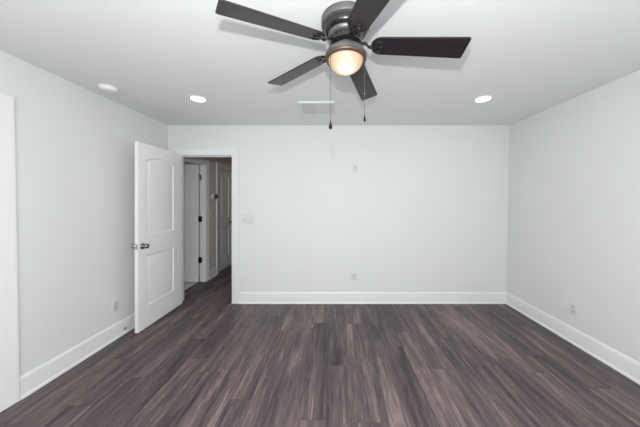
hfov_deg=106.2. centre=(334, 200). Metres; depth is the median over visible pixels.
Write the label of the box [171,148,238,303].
door frame
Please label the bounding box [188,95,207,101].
recessed light
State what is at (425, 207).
wall
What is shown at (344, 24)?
ceiling fan
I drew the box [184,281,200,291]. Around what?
threshold
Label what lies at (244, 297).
baseboard
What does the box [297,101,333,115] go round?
ceiling vent
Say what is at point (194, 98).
diffuser
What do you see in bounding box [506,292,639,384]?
baseboard
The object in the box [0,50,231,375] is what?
wall
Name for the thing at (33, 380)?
baseboard
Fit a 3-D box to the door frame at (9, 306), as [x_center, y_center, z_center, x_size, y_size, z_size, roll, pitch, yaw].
[-2.246,0.340,1.196,0.062,2.143,0.997,0,0,0]
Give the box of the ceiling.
[0,0,639,124]
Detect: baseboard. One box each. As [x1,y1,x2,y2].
[20,312,134,399]
[209,267,217,279]
[238,292,506,303]
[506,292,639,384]
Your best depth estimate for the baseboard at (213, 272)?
4.38 m
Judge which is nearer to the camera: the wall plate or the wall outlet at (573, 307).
the wall outlet at (573, 307)
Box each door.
[132,141,181,332]
[184,165,201,281]
[219,169,231,270]
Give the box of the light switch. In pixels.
[242,215,253,223]
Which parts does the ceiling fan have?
blade, blade, pull chain, lamp shade, blade, pull chain, blade, blade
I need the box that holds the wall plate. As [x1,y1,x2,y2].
[352,164,357,172]
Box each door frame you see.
[0,92,19,411]
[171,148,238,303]
[184,157,208,281]
[216,162,231,273]
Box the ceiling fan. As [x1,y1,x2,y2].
[215,0,470,128]
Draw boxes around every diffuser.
[191,96,204,101]
[476,97,490,101]
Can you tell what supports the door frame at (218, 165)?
attached to the wall at (75, 144)
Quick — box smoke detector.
[98,84,118,93]
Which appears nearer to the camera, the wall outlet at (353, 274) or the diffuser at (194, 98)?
the diffuser at (194, 98)
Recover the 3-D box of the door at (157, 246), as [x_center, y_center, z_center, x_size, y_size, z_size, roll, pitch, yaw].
[-2.085,0.390,2.892,0.170,2.018,0.745,0,0,0]
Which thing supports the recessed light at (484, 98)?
in the ceiling
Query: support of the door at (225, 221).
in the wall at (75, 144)
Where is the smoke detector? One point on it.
(105, 88)
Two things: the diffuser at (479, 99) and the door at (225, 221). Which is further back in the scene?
the door at (225, 221)
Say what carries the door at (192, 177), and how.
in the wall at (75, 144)
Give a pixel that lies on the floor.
(211, 360)
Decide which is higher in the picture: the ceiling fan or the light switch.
the ceiling fan
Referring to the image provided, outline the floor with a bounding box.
[0,265,639,426]
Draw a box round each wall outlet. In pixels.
[112,298,118,312]
[351,272,356,280]
[570,302,576,316]
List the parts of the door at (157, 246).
knob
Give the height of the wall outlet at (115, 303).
0.118 m
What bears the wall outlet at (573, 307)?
attached to the wall at (574, 179)
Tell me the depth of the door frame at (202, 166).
4.15 m
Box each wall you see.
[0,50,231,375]
[168,125,508,291]
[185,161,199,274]
[507,70,639,361]
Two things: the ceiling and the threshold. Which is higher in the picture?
the ceiling
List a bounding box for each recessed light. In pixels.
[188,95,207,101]
[473,95,492,102]

